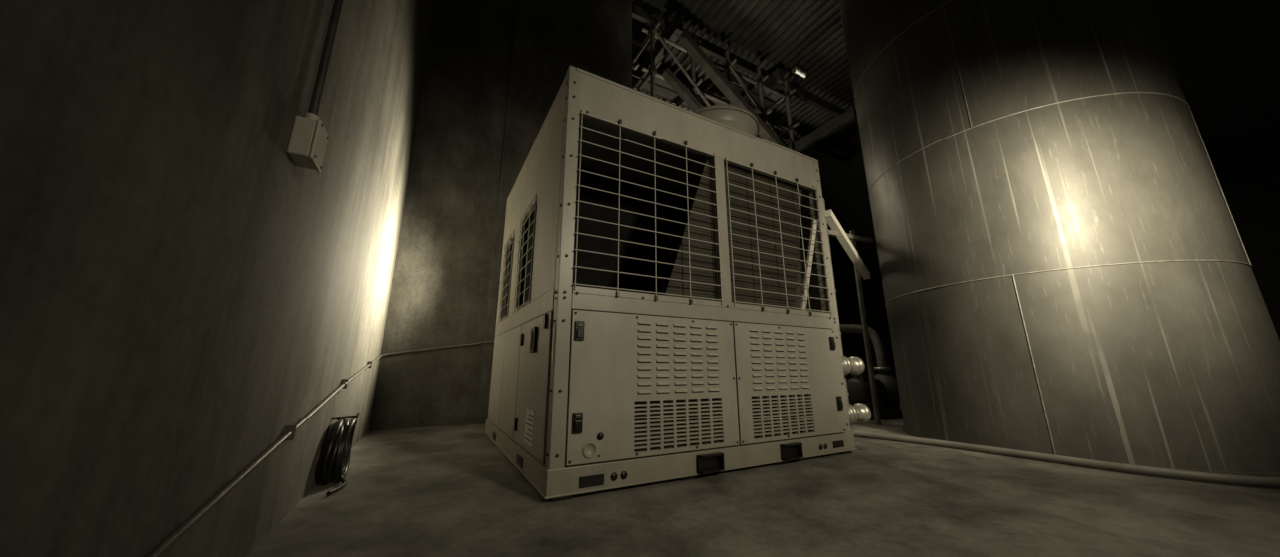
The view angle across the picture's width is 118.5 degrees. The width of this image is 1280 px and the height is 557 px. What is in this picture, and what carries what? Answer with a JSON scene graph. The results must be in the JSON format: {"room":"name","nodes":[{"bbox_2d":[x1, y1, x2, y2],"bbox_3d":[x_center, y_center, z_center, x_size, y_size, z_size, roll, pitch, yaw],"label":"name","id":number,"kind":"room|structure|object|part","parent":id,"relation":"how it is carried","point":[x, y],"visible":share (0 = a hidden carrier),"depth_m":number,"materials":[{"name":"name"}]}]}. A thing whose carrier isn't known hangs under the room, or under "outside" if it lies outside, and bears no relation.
{"room":"mechanical room","nodes":[
{"label":"mechanical room","id":0,"kind":"room"},
{"bbox_2d":[0,0,435,556],"bbox_3d":[-0.499,-3.485,0.475,0.300,8.200,10.010,7,-15,-28],"label":"wall","id":1,"kind":"structure","parent":0,"point":[177,293],"depth_m":0.77,"materials":[{"name":"concrete"}]},
{"bbox_2d":[287,0,342,173],"bbox_3d":[-1.081,-3.701,2.027,0.069,6.855,0.110,7,-15,-28],"label":"junction box","id":2,"kind":"object","parent":1,"relation":"attached to","point":[309,138],"visible":1,"depth_m":1.25,"materials":[{"name":"metal"}]},
{"bbox_2d":[145,340,494,556],"bbox_3d":[-0.106,0.399,1.511,2.216,1.070,7.000,7,-15,-28],"label":"conduit","id":3,"kind":"object","parent":1,"relation":"attached to","point":[289,433],"visible":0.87,"depth_m":1.14,"materials":[{"name":"metal"}]},
{"bbox_2d":[315,412,359,496],"bbox_3d":[-1.659,0.942,2.092,0.151,0.355,0.501,7,-15,-28],"label":"cable coil","id":4,"kind":"object","parent":1,"relation":"attached to","point":[334,460],"visible":1,"depth_m":2.05,"materials":[{"name":"black plastic"}]},
{"bbox_2d":[368,0,632,430],"bbox_3d":[-3.723,-1.379,9.251,3.245,8.200,9.050,7,-15,-28],"label":"wall","id":5,"kind":"structure","parent":0,"point":[495,70],"depth_m":4.83,"materials":[{"name":"concrete"}]},
{"bbox_2d":[507,229,528,308],"bbox_3d":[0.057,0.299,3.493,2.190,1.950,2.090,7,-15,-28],"label":"vent grille","id":6,"kind":"object","parent":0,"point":[526,234],"depth_m":3.93,"materials":[{"name":"beige metal"}]},
{"bbox_2d":[246,402,1279,556],"bbox_3d":[2.598,2.499,7.198,13.315,0.300,21.000,7,-15,-28],"label":"floor","id":7,"kind":"structure","parent":0,"point":[447,490],"depth_m":1.70,"materials":[{"name":"concrete"}]},
{"bbox_2d":[484,65,871,502],"bbox_3d":[0.307,0.034,3.645,2.888,2.835,2.202,7,-15,-28],"label":"air-cooled chiller","id":8,"kind":"object","parent":7,"relation":"on","point":[667,310],"visible":1,"depth_m":2.56,"materials":[{"name":"paint"}]},
{"bbox_3d":[-0.664,0.586,2.270,0.028,0.680,0.625,7,-15,-28],"label":"handle","id":9,"kind":"part","parent":8,"relation":"part of","materials":[{"name":"black plastic"}]},
{"bbox_3d":[0.123,0.595,2.178,1.092,0.756,0.024,7,-15,-28],"label":"panel","id":10,"kind":"part","parent":8,"relation":"part of","materials":[{"name":"beige paint"}]},
{"bbox_3d":[1.065,0.714,2.675,1.026,0.756,0.024,7,-15,-28],"label":"panel","id":11,"kind":"part","parent":8,"relation":"part of","materials":[{"name":"beige paint"}]},
{"bbox_2d":[632,12,800,151],"bbox_3d":[1.646,-1.284,7.932,4.150,7.400,1.590,7,-15,-28],"label":"roof truss","id":12,"kind":"object","parent":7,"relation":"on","point":[665,85],"visible":0.22,"depth_m":7.89,"materials":[{"name":"metal"}]},
{"bbox_2d":[822,198,881,432],"bbox_3d":[2.247,0.488,4.389,0.678,2.300,1.747,-13,-18,42],"label":"rack","id":13,"kind":"object","parent":7,"relation":"on","point":[849,246],"visible":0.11,"depth_m":4.32,"materials":[{"name":"metal"}]},
{"bbox_2d":[839,323,903,420],"bbox_3d":[2.871,1.292,5.515,1.226,1.263,1.308,7,-15,-28],"label":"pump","id":14,"kind":"object","parent":7,"relation":"on","point":[858,386],"visible":0.66,"depth_m":5.02,"materials":[{"name":"metal"}]},
{"bbox_2d":[839,0,1279,477],"bbox_3d":[3.687,-2.258,4.196,2.328,7.550,2.328,7,-15,-28],"label":"storage tank","id":15,"kind":"object","parent":7,"relation":"on","point":[1066,267],"visible":0.97,"depth_m":2.84,"materials":[{"name":"metal"}]},
{"bbox_2d":[852,430,1279,488],"bbox_3d":[2.558,1.254,2.772,0.272,0.048,2.845,13,-18,-42],"label":"hose","id":16,"kind":"object","parent":7,"relation":"on","point":[1138,470],"visible":0.78,"depth_m":2.35,"materials":[{"name":"rubber"}]},
{"bbox_3d":[1.426,-0.967,10.536,7.050,8.000,0.320,7,-15,-28],"label":"steel structure","id":17,"kind":"object","parent":7,"relation":"on","visible":0},
{"bbox_2d":[632,2,858,164],"bbox_3d":[2.031,-4.200,13.346,10.000,0.600,8.500,7,-15,-28],"label":"roof beams","id":18,"kind":"structure","parent":17,"relation":"attached to","point":[673,30],"depth_m":9.63,"materials":[{"name":"metal"}]},
{"bbox_2d":[632,0,1151,169],"bbox_3d":[3.142,-5.777,8.494,13.600,0.055,19.300,7,-15,-28],"label":"ceiling","id":19,"kind":"structure","parent":0,"point":[808,35],"depth_m":9.15,"materials":[{"name":"grey metal"}]},
{"bbox_2d":[791,65,807,78],"bbox_3d":[4.103,-5.290,9.791,0.440,0.140,0.140,7,-15,-28],"label":"tube light","id":20,"kind":"object","parent":19,"relation":"attached to","point":[798,71],"visible":1,"depth_m":9.75,"materials":[{"name":"metal"}]},
{"bbox_2d":[819,0,1279,380],"bbox_3d":[8.986,-1.049,10.622,0.300,8.200,19.300,7,-15,-28],"label":"wall","id":21,"kind":"structure","parent":0,"point":[1224,55],"depth_m":7.17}
]}

